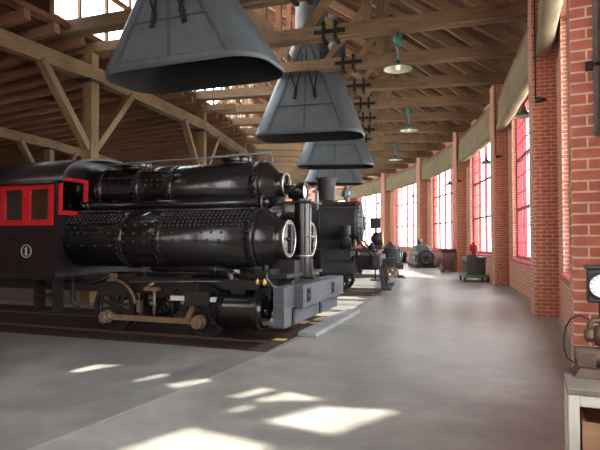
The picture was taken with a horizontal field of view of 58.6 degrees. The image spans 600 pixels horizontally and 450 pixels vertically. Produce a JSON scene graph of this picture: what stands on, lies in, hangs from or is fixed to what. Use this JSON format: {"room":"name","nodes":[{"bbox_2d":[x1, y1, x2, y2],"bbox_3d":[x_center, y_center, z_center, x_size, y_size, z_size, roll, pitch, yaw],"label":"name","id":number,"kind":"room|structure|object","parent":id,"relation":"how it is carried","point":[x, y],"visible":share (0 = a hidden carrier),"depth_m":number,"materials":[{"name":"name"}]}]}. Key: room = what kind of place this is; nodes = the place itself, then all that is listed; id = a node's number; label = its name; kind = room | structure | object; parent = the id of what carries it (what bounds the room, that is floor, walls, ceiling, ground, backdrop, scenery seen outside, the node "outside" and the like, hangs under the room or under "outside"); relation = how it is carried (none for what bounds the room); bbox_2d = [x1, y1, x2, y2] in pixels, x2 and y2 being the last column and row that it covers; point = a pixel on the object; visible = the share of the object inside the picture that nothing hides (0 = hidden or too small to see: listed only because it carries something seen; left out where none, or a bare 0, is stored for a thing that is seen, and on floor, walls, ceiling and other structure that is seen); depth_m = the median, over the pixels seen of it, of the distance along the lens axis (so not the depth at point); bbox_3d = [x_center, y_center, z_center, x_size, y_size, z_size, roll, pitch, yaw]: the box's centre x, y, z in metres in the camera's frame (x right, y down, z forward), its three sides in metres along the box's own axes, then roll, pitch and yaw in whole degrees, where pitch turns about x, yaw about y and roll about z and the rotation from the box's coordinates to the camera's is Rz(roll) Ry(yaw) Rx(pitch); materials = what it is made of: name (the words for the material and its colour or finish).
{"room":"museum","nodes":[
{"label":"museum","id":0,"kind":"room"},
{"bbox_2d":[0,0,257,166],"bbox_3d":[-17.882,-3.767,25.676,30.177,1.462,84.236,0,-2,7],"label":"ceiling","id":1,"kind":"structure","parent":0,"point":[35,12],"depth_m":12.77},
{"bbox_2d":[0,0,48,24],"bbox_3d":[-7.210,-8.520,9.705,0.030,7.520,6.437,-1,-2,24],"label":"window","id":2,"kind":"structure","parent":1,"relation":"attached to","point":[42,4],"depth_m":12.30,"materials":[{"name":"brown wood"}]},
{"bbox_2d":[49,0,185,95],"bbox_3d":[-4.983,-8.357,15.730,0.160,7.520,6.437,0,-2,17],"label":"window","id":3,"kind":"structure","parent":1,"relation":"attached to","point":[119,3],"depth_m":14.57,"materials":[{"name":"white glass"}]},
{"bbox_2d":[58,0,312,38],"bbox_3d":[-0.691,-8.211,11.421,11.100,7.165,0.440,-1,-2,20],"label":"roof truss","id":4,"kind":"object","parent":1,"relation":"attached to","point":[111,21],"visible":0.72,"depth_m":12.56,"materials":[{"name":"wood"}]},
{"bbox_2d":[184,86,236,117],"bbox_3d":[-3.535,-8.187,21.986,0.160,7.520,6.437,0,-2,9],"label":"window","id":5,"kind":"structure","parent":1,"relation":"attached to","point":[235,101],"depth_m":23.79,"materials":[{"name":"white glass"}]},
{"bbox_2d":[237,13,253,136],"bbox_3d":[-2.904,-8.014,28.376,0.160,7.520,6.437,0,-2,2],"label":"window","id":6,"kind":"structure","parent":1,"relation":"attached to","point":[247,85],"depth_m":28.49,"materials":[{"name":"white glass"}]},
{"bbox_2d":[249,99,305,181],"bbox_3d":[0.073,-7.263,46.423,11.100,7.165,0.440,0,-2,-17],"label":"roof truss","id":7,"kind":"object","parent":1,"relation":"attached to","point":[292,180],"visible":0.04,"depth_m":46.11,"materials":[{"name":"wood"}]},
{"bbox_2d":[254,114,345,186],"bbox_3d":[-0.679,-7.202,48.676,11.100,7.165,0.440,1,-2,-20],"label":"roof truss","id":8,"kind":"object","parent":1,"relation":"attached to","point":[255,115],"visible":0.11,"depth_m":48.52,"materials":[{"name":"wood"}]},
{"bbox_2d":[259,98,372,180],"bbox_3d":[0.727,-7.324,44.140,11.100,7.165,0.440,0,-2,-15],"label":"roof truss","id":9,"kind":"object","parent":1,"relation":"attached to","point":[264,100],"visible":0.04,"depth_m":43.72,"materials":[{"name":"wood"}]},
{"bbox_2d":[254,83,380,176],"bbox_3d":[1.282,-7.387,41.831,11.100,7.165,0.440,0,-2,-12],"label":"roof truss","id":10,"kind":"object","parent":1,"relation":"attached to","point":[256,84],"visible":0.02,"depth_m":41.31,"materials":[{"name":"wood"}]},
{"bbox_2d":[267,82,395,172],"bbox_3d":[1.738,-7.450,39.501,11.100,7.165,0.440,0,-2,-10],"label":"roof truss","id":11,"kind":"object","parent":1,"relation":"attached to","point":[375,170],"visible":0.03,"depth_m":39.76,"materials":[{"name":"wood"}]},
{"bbox_2d":[258,125,416,163],"bbox_3d":[2.347,-7.578,34.791,11.100,7.165,0.440,0,-2,-5],"label":"roof truss","id":12,"kind":"object","parent":1,"relation":"attached to","point":[279,159],"visible":0.05,"depth_m":34.79,"materials":[{"name":"wood"}]},
{"bbox_2d":[269,143,407,168],"bbox_3d":[2.093,-7.514,37.152,11.100,7.165,0.440,0,-2,-7],"label":"roof truss","id":13,"kind":"object","parent":1,"relation":"attached to","point":[275,164],"visible":0.04,"depth_m":37.34,"materials":[{"name":"wood"}]},
{"bbox_2d":[256,48,432,157],"bbox_3d":[2.499,-7.642,32.421,11.100,7.165,0.440,0,-2,-2],"label":"roof truss","id":14,"kind":"object","parent":1,"relation":"attached to","point":[411,154],"visible":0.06,"depth_m":32.28,"materials":[{"name":"wood"}]},
{"bbox_2d":[254,46,444,150],"bbox_3d":[2.549,-7.707,30.047,11.100,7.165,0.440,0,-2,0],"label":"roof truss","id":15,"kind":"object","parent":1,"relation":"attached to","point":[437,146],"visible":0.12,"depth_m":29.79,"materials":[{"name":"wood"}]},
{"bbox_2d":[305,169,363,184],"bbox_3d":[1.945,-7.140,30.719,3.350,9.600,1.650,0,-2,-1],"label":"hood","id":16,"kind":"object","parent":15,"relation":"hanging from","point":[344,176],"visible":0.3,"depth_m":29.87,"materials":[{"name":"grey metal"}]},
{"bbox_2d":[192,0,508,101],"bbox_3d":[1.274,-8.026,18.264,11.100,7.165,0.440,0,-2,12],"label":"roof truss","id":17,"kind":"object","parent":1,"relation":"attached to","point":[497,75],"visible":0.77,"depth_m":17.63,"materials":[{"name":"wood"}]},
{"bbox_2d":[211,0,489,114],"bbox_3d":[1.731,-7.963,20.594,11.100,7.165,0.440,0,-2,10],"label":"roof truss","id":18,"kind":"object","parent":1,"relation":"attached to","point":[461,98],"visible":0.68,"depth_m":20.05,"materials":[{"name":"wood"}]},
{"bbox_2d":[400,106,417,131],"bbox_3d":[4.096,-4.042,20.077,0.690,1.031,0.690,0,-2,10],"label":"pendant lamp","id":19,"kind":"object","parent":18,"relation":"hanging from","point":[408,128],"visible":1,"depth_m":20.03,"materials":[{"name":"green metal"}]},
{"bbox_2d":[248,15,452,143],"bbox_3d":[2.497,-7.771,27.673,11.100,7.165,0.440,0,-2,2],"label":"roof truss","id":20,"kind":"object","parent":1,"relation":"attached to","point":[432,137],"visible":0.28,"depth_m":27.33,"materials":[{"name":"wood"}]},
{"bbox_2d":[389,142,401,160],"bbox_3d":[4.895,-3.842,27.463,0.690,1.031,0.690,0,-2,2],"label":"pendant lamp","id":21,"kind":"object","parent":20,"relation":"hanging from","point":[395,158],"visible":1,"depth_m":27.42,"materials":[{"name":"green metal"}]},
{"bbox_2d":[241,6,470,135],"bbox_3d":[2.343,-7.835,25.303,11.100,7.165,0.440,0,-2,5],"label":"roof truss","id":22,"kind":"object","parent":1,"relation":"attached to","point":[460,126],"visible":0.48,"depth_m":24.90,"materials":[{"name":"wood"}]},
{"bbox_2d":[230,3,483,126],"bbox_3d":[2.088,-7.899,22.942,11.100,7.165,0.440,0,-2,7],"label":"roof truss","id":23,"kind":"object","parent":1,"relation":"attached to","point":[473,113],"visible":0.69,"depth_m":22.47,"materials":[{"name":"wood"}]},
{"bbox_2d":[297,12,373,169],"bbox_3d":[1.564,-7.334,23.577,3.350,9.600,1.650,0,-2,7],"label":"hood","id":24,"kind":"object","parent":23,"relation":"hanging from","point":[350,154],"visible":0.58,"depth_m":22.79,"materials":[{"name":"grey metal"}]},
{"bbox_2d":[246,0,527,48],"bbox_3d":[0.062,-8.150,13.673,11.100,7.165,0.440,0,-2,17],"label":"roof truss","id":25,"kind":"object","parent":1,"relation":"attached to","point":[480,13],"visible":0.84,"depth_m":12.83,"materials":[{"name":"wood"}]},
{"bbox_2d":[384,31,412,73],"bbox_3d":[2.354,-4.238,12.855,0.690,1.031,0.690,0,-2,17],"label":"pendant lamp","id":26,"kind":"object","parent":25,"relation":"hanging from","point":[398,67],"visible":0.99,"depth_m":12.83,"materials":[{"name":"green metal"}]},
{"bbox_2d":[254,0,521,74],"bbox_3d":[0.717,-8.088,15.956,11.100,7.165,0.440,0,-2,15],"label":"roof truss","id":27,"kind":"object","parent":1,"relation":"attached to","point":[509,46],"visible":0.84,"depth_m":15.12,"materials":[{"name":"wood"}]},
{"bbox_2d":[256,0,364,143],"bbox_3d":[0.313,-7.518,16.776,3.350,9.600,1.650,0,-2,14],"label":"hood","id":28,"kind":"object","parent":27,"relation":"hanging from","point":[306,107],"visible":0.92,"depth_m":16.08,"materials":[{"name":"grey metal"}]},
{"bbox_2d":[0,263,570,449],"bbox_3d":[-17.814,2.540,25.497,54.908,0.504,105.001,0,-2,7],"label":"floor","id":29,"kind":"structure","parent":0,"point":[438,360],"depth_m":5.95,"materials":[{"name":"concrete"}]},
{"bbox_2d":[16,139,77,162],"bbox_3d":[-9.932,-0.475,21.134,0.390,5.295,3.429,0,-2,12],"label":"column","id":30,"kind":"structure","parent":29,"relation":"on","point":[49,153],"depth_m":20.92,"materials":[{"name":"wood"}]},
{"bbox_2d":[35,39,134,302],"bbox_3d":[-5.355,-1.331,13.649,2.230,6.600,2.854,1,-2,-18],"label":"column","id":31,"kind":"structure","parent":29,"relation":"on","point":[88,136],"depth_m":13.55,"materials":[{"name":"wood"}]},
{"bbox_2d":[0,304,329,351],"bbox_3d":[-7.838,2.010,12.172,16.890,0.158,3.708,-1,-2,19],"label":"planks","id":32,"kind":"object","parent":29,"relation":"on","point":[269,334],"visible":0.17,"depth_m":10.03,"materials":[{"name":"brown wood"}]},
{"bbox_2d":[0,310,296,342],"bbox_3d":[-7.984,2.019,12.224,16.580,0.035,1.508,-1,-2,19],"label":"rails","id":33,"kind":"object","parent":32,"relation":"on","point":[46,313],"depth_m":9.98,"materials":[{"name":"metal"}]},
{"bbox_2d":[0,152,342,336],"bbox_3d":[-3.191,0.347,10.727,7.690,3.283,3.280,-1,-2,19],"label":"locomotive","id":34,"kind":"object","parent":33,"relation":"on","point":[84,224],"visible":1,"depth_m":9.58,"materials":[{"name":"black paint"}]},
{"bbox_2d":[281,201,321,211],"bbox_3d":[0.035,-0.324,9.468,0.540,0.160,0.640,-1,-2,19],"label":"shelf","id":35,"kind":"object","parent":34,"relation":"attached to","point":[290,206],"depth_m":9.30,"materials":[{"name":"black metal"}]},
{"bbox_2d":[27,270,382,449],"bbox_3d":[-2.549,2.289,25.518,13.327,0.001,64.554,0,-2,0],"label":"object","id":36,"kind":"structure","parent":29,"relation":"on","point":[378,270],"depth_m":5.31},
{"bbox_2d":[180,103,235,165],"bbox_3d":[-3.662,-1.162,19.873,2.230,6.600,2.855,1,-2,-26],"label":"column","id":37,"kind":"structure","parent":29,"relation":"on","point":[201,151],"depth_m":19.77,"materials":[{"name":"wood"}]},
{"bbox_2d":[232,137,264,157],"bbox_3d":[-2.782,-0.989,26.264,2.230,6.600,2.854,-1,-2,41],"label":"column","id":38,"kind":"structure","parent":29,"relation":"on","point":[243,144],"depth_m":26.21,"materials":[{"name":"wood"}]},
{"bbox_2d":[253,158,276,161],"bbox_3d":[-2.731,-0.814,32.714,2.230,6.600,2.855,1,-2,-40],"label":"column","id":39,"kind":"structure","parent":29,"relation":"on","point":[257,159],"depth_m":32.70,"materials":[{"name":"wood"}]},
{"bbox_2d":[298,309,359,337],"bbox_3d":[0.639,1.841,10.262,0.330,0.075,3.150,-1,-2,19],"label":"stop slab","id":40,"kind":"object","parent":29,"relation":"on","point":[317,329],"visible":1,"depth_m":9.72,"materials":[{"name":"concrete"}]},
{"bbox_2d":[316,275,404,277],"bbox_3d":[-3.891,2.332,24.059,16.890,0.159,2.488,0,-2,6],"label":"planks","id":41,"kind":"object","parent":29,"relation":"on","point":[399,276],"visible":0.09,"depth_m":23.79,"materials":[{"name":"wood"}]},
{"bbox_3d":[-4.045,2.341,24.075,16.647,0.035,3.233,0,-2,0],"label":"rails","id":42,"kind":"object","parent":41,"relation":"on","visible":0},
{"bbox_2d":[355,242,402,277],"bbox_3d":[3.190,1.513,23.337,2.530,1.580,1.560,0,-2,6],"label":"car","id":43,"kind":"object","parent":42,"relation":"on","point":[390,250],"visible":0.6,"depth_m":22.91,"materials":[{"name":"black metal"}]},
{"bbox_2d":[340,288,383,295],"bbox_3d":[-5.724,2.172,18.148,16.890,0.159,2.548,0,-2,12],"label":"planks","id":44,"kind":"object","parent":29,"relation":"on","point":[377,290],"visible":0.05,"depth_m":16.59,"materials":[{"name":"wood"}]},
{"bbox_2d":[345,291,371,292],"bbox_3d":[-5.876,2.181,18.181,16.580,0.035,1.508,0,-2,12],"label":"rails","id":45,"kind":"object","parent":44,"relation":"on","point":[345,291],"depth_m":17.19,"materials":[{"name":"metal"}]},
{"bbox_2d":[212,177,396,291],"bbox_3d":[-1.183,0.315,17.142,8.446,3.540,2.704,0,-2,12],"label":"locomotive","id":46,"kind":"object","parent":45,"relation":"on","point":[340,227],"visible":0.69,"depth_m":16.06,"materials":[{"name":"metal"}]},
{"bbox_2d":[369,242,374,248],"bbox_3d":[2.065,0.608,15.417,0.180,0.220,0.176,0,-2,12],"label":"marker lamp","id":47,"kind":"object","parent":46,"relation":"on","point":[371,246],"depth_m":15.36,"materials":[{"name":"black metal"}]},
{"bbox_2d":[370,218,379,280],"bbox_3d":[2.955,0.944,21.005,0.400,2.450,0.400,0,-2,9],"label":"stand","id":48,"kind":"object","parent":29,"relation":"on","point":[374,222],"visible":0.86,"depth_m":20.99,"materials":[{"name":"black metal"}]},
{"bbox_2d":[398,245,408,262],"bbox_3d":[6.870,1.967,36.595,0.825,1.250,1.200,0,-2,-8],"label":"pump","id":49,"kind":"object","parent":29,"relation":"on","point":[399,248],"visible":0.2,"depth_m":36.12,"materials":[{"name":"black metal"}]},
{"bbox_2d":[408,240,435,267],"bbox_3d":[7.090,1.646,31.206,1.110,1.600,2.550,0,-2,0],"label":"engine","id":50,"kind":"object","parent":29,"relation":"on","point":[421,256],"visible":1,"depth_m":30.29,"materials":[{"name":"black metal"}]},
{"bbox_2d":[438,249,455,271],"bbox_3d":[7.314,1.751,26.597,0.720,1.140,0.800,0,-2,3],"label":"cabinet","id":51,"kind":"object","parent":29,"relation":"on","point":[447,255],"visible":0.96,"depth_m":26.29,"materials":[{"name":"red paint"}]},
{"bbox_2d":[459,242,489,281],"bbox_3d":[6.736,1.409,20.700,0.910,1.515,1.370,0,-2,7],"label":"cart","id":52,"kind":"object","parent":29,"relation":"on","point":[473,266],"visible":0.99,"depth_m":20.28,"materials":[{"name":"green paint"}]},
{"bbox_2d":[563,367,599,449],"bbox_3d":[1.748,1.229,2.614,0.805,0.885,0.465,-1,-2,24],"label":"display stand","id":53,"kind":"object","parent":29,"relation":"on","point":[578,392],"visible":0.9,"depth_m":2.57,"materials":[{"name":"white wood"}]},
{"bbox_2d":[563,264,599,379],"bbox_3d":[1.659,0.501,2.785,0.516,0.580,0.215,-1,-2,24],"label":"machine","id":54,"kind":"object","parent":53,"relation":"on","point":[586,361],"visible":1,"depth_m":2.79,"materials":[{"name":"metal"}]},
{"bbox_2d":[580,406,599,449],"bbox_3d":[1.738,1.064,2.615,0.660,0.235,0.416,-1,-2,24],"label":"wooden crate","id":55,"kind":"object","parent":53,"relation":"on","point":[589,417],"visible":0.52,"depth_m":2.56,"materials":[{"name":"brown wood"}]},
{"bbox_3d":[-13.573,-0.763,10.511,1.698,5.295,3.163,0,-2,0],"label":"column","id":56,"kind":"structure","parent":29,"relation":"on","visible":0},
{"bbox_2d":[0,127,123,162],"bbox_3d":[-10.773,-3.042,26.898,3.506,0.340,33.085,0,-2,4],"label":"girder","id":57,"kind":"object","parent":56,"relation":"on","point":[8,134],"visible":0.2,"depth_m":20.60,"materials":[{"name":"brown wood"}]},
{"bbox_3d":[-7.746,-1.492,7.694,2.267,6.600,3.163,0,-2,0],"label":"column","id":58,"kind":"structure","parent":29,"relation":"on","visible":0},
{"bbox_2d":[0,28,253,161],"bbox_3d":[-4.625,-3.524,26.466,3.979,0.360,37.911,0,-2,4],"label":"girder","id":59,"kind":"object","parent":58,"relation":"on","point":[11,43],"visible":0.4,"depth_m":13.64,"materials":[{"name":"brown wood"}]},
{"bbox_2d":[216,0,527,189],"bbox_3d":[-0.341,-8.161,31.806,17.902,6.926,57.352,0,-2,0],"label":"ceiling","id":60,"kind":"structure","parent":0,"point":[521,25],"depth_m":21.18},
{"bbox_2d":[286,0,599,367],"bbox_3d":[-4.190,-1.355,21.049,24.251,7.050,96.985,0,-2,10],"label":"wall","id":61,"kind":"structure","parent":0,"point":[564,149],"depth_m":10.99,"materials":[{"name":"red brick"}]},
{"bbox_2d":[335,189,343,201],"bbox_3d":[3.154,-2.801,53.518,0.325,1.141,6.901,1,-2,-23],"label":"blind","id":62,"kind":"object","parent":61,"relation":"attached to","point":[338,197],"visible":0.27,"depth_m":51.78,"materials":[{"name":"beige fabric"}]},
{"bbox_2d":[351,180,380,198],"bbox_3d":[5.720,-2.999,46.139,0.325,1.144,6.901,0,-2,-15],"label":"blind","id":63,"kind":"object","parent":61,"relation":"attached to","point":[372,188],"visible":0.96,"depth_m":45.81,"materials":[{"name":"beige fabric"}]},
{"bbox_2d":[360,194,379,245],"bbox_3d":[6.125,-0.513,46.233,0.121,4.770,4.900,0,-2,-15],"label":"window","id":64,"kind":"structure","parent":61,"relation":"in","point":[371,203],"depth_m":46.15,"materials":[{"name":"clear glass"}]},
{"bbox_2d":[364,178,380,183],"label":"wall plate","id":65,"kind":"object","parent":61,"relation":"attached to","point":[377,178],"depth_m":44.67,"materials":[{"name":"brown wood"}]},
{"bbox_2d":[386,167,415,191],"bbox_3d":[7.317,-3.206,38.492,0.325,1.144,6.901,0,-2,-8],"label":"blind","id":66,"kind":"object","parent":61,"relation":"attached to","point":[406,178],"visible":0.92,"depth_m":38.16,"materials":[{"name":"beige fabric"}]},
{"bbox_2d":[386,164,415,177],"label":"wall plate","id":67,"kind":"object","parent":61,"relation":"attached to","point":[413,166],"depth_m":38.34,"materials":[{"name":"brown wood"}]},
{"bbox_2d":[396,185,416,247],"bbox_3d":[7.739,-0.721,38.533,0.120,4.770,4.900,0,-2,-8],"label":"window","id":68,"kind":"structure","parent":61,"relation":"in","point":[413,187],"depth_m":39.09,"materials":[{"name":"clear glass"}]},
{"bbox_2d":[421,147,452,179],"bbox_3d":[7.917,-3.417,30.704,0.325,1.144,6.901,0,-2,0],"label":"blind","id":69,"kind":"object","parent":61,"relation":"attached to","point":[441,163],"visible":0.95,"depth_m":30.31,"materials":[{"name":"beige fabric"}]},
{"bbox_2d":[422,144,451,163],"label":"wall plate","id":70,"kind":"object","parent":61,"relation":"attached to","point":[450,145],"depth_m":30.54,"materials":[{"name":"brown wood"}]},
{"bbox_2d":[433,168,452,248],"bbox_3d":[8.349,-0.934,30.690,0.120,4.770,4.900,0,-2,0],"label":"window","id":71,"kind":"structure","parent":61,"relation":"in","point":[445,222],"depth_m":30.71,"materials":[{"name":"clear glass"}]},
{"bbox_2d":[457,132,461,181],"bbox_3d":[7.871,-3.401,26.389,0.219,2.570,0.094,0,-2,3],"label":"conduit","id":72,"kind":"object","parent":61,"relation":"attached to","point":[457,132],"visible":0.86,"depth_m":26.40,"materials":[{"name":"metal"}]},
{"bbox_2d":[458,111,489,162],"bbox_3d":[7.511,-3.629,22.903,0.325,1.144,6.901,0,-2,7],"label":"blind","id":73,"kind":"object","parent":61,"relation":"attached to","point":[477,138],"visible":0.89,"depth_m":22.30,"materials":[{"name":"beige fabric"}]},
{"bbox_2d":[459,106,489,141],"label":"wall plate","id":74,"kind":"object","parent":61,"relation":"attached to","point":[482,115],"depth_m":22.45,"materials":[{"name":"brown wood"}]},
{"bbox_2d":[469,252,490,257],"bbox_3d":[7.792,1.268,22.786,0.190,0.120,5.100,0,-2,7],"label":"trim","id":75,"kind":"structure","parent":61,"relation":"attached to","point":[478,254],"depth_m":22.57,"materials":[{"name":"paint"}]},
{"bbox_2d":[473,144,490,253],"bbox_3d":[7.946,-1.147,22.833,0.121,4.770,4.900,0,-2,7],"label":"window","id":76,"kind":"structure","parent":61,"relation":"in","point":[486,178],"depth_m":23.95,"materials":[{"name":"clear glass"}]},
{"bbox_2d":[481,151,489,163],"bbox_3d":[7.081,-2.516,19.865,0.720,0.467,0.400,0,-2,10],"label":"wall lamp","id":77,"kind":"object","parent":61,"relation":"attached to","point":[486,161],"visible":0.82,"depth_m":19.83,"materials":[{"name":"metal"}]},
{"bbox_2d":[495,85,501,157],"bbox_3d":[6.911,-3.612,18.629,0.219,2.570,0.094,0,-2,11],"label":"conduit","id":78,"kind":"object","parent":61,"relation":"attached to","point":[497,156],"visible":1,"depth_m":18.65,"materials":[{"name":"metal"}]},
{"bbox_2d":[436,266,570,342],"bbox_3d":[-3.987,2.158,20.930,22.933,0.020,95.248,0,-2,10],"label":"baseboard","id":79,"kind":"structure","parent":61,"relation":"attached to","point":[558,318],"depth_m":10.23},
{"bbox_2d":[496,35,527,130],"bbox_3d":[6.105,-3.838,15.219,0.325,1.142,6.901,0,-2,14],"label":"blind","id":80,"kind":"object","parent":61,"relation":"attached to","point":[515,90],"visible":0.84,"depth_m":14.56,"materials":[{"name":"beige fabric"}]},
{"bbox_2d":[498,28,527,100],"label":"wall plate","id":81,"kind":"object","parent":61,"relation":"attached to","point":[526,33],"depth_m":14.73,"materials":[{"name":"brown wood"}]},
{"bbox_3d":[-1.541,-8.271,9.203,11.100,7.165,0.440,-1,-2,22],"label":"roof truss","id":82,"kind":"object","parent":81,"relation":"on","visible":0},
{"bbox_2d":[105,0,284,93],"bbox_3d":[-1.962,-7.156,10.017,3.361,8.850,1.653,-1,-2,22],"label":"hood","id":83,"kind":"object","parent":82,"relation":"hanging from","point":[163,46],"visible":1,"depth_m":9.42,"materials":[{"name":"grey metal"}]},
{"bbox_2d":[511,258,529,266],"bbox_3d":[6.386,1.059,15.066,0.190,0.120,5.100,0,-2,14],"label":"trim","id":84,"kind":"structure","parent":61,"relation":"attached to","point":[526,263],"depth_m":15.65,"materials":[{"name":"red paint"}]},
{"bbox_2d":[514,97,528,118],"bbox_3d":[5.292,-2.723,12.261,0.720,0.467,0.400,0,-2,17],"label":"wall lamp","id":85,"kind":"object","parent":61,"relation":"attached to","point":[523,113],"visible":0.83,"depth_m":12.27,"materials":[{"name":"metal"}]},
{"bbox_2d":[516,95,529,259],"bbox_3d":[6.536,-1.357,15.093,0.121,4.770,4.900,0,-2,14],"label":"window","id":86,"kind":"structure","parent":61,"relation":"in","point":[523,236],"depth_m":16.28,"materials":[{"name":"clear glass"}]},
{"bbox_2d":[534,0,546,102],"bbox_3d":[4.961,-3.817,11.058,0.219,2.570,0.095,-1,-2,18],"label":"conduit","id":87,"kind":"object","parent":61,"relation":"attached to","point":[537,99],"visible":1,"depth_m":11.09,"materials":[{"name":"metal"}]},
{"bbox_2d":[535,0,562,57],"bbox_3d":[3.723,-4.041,7.779,0.325,1.140,6.901,-1,-2,22],"label":"blind","id":88,"kind":"object","parent":61,"relation":"attached to","point":[549,11],"visible":1,"depth_m":9.46,"materials":[{"name":"beige fabric"}]},
{"bbox_2d":[560,272,569,284],"bbox_3d":[3.999,0.856,7.590,0.190,0.120,5.100,-1,-2,22],"label":"trim","id":89,"kind":"structure","parent":61,"relation":"attached to","point":[563,276],"depth_m":9.18,"materials":[{"name":"red paint"}]},
{"bbox_2d":[585,0,599,136],"bbox_3d":[2.057,-2.409,3.779,0.108,3.580,0.076,-1,-2,25],"label":"conduit","id":90,"kind":"object","parent":61,"relation":"attached to","point":[594,65],"visible":1,"depth_m":3.72,"materials":[{"name":"metal"}]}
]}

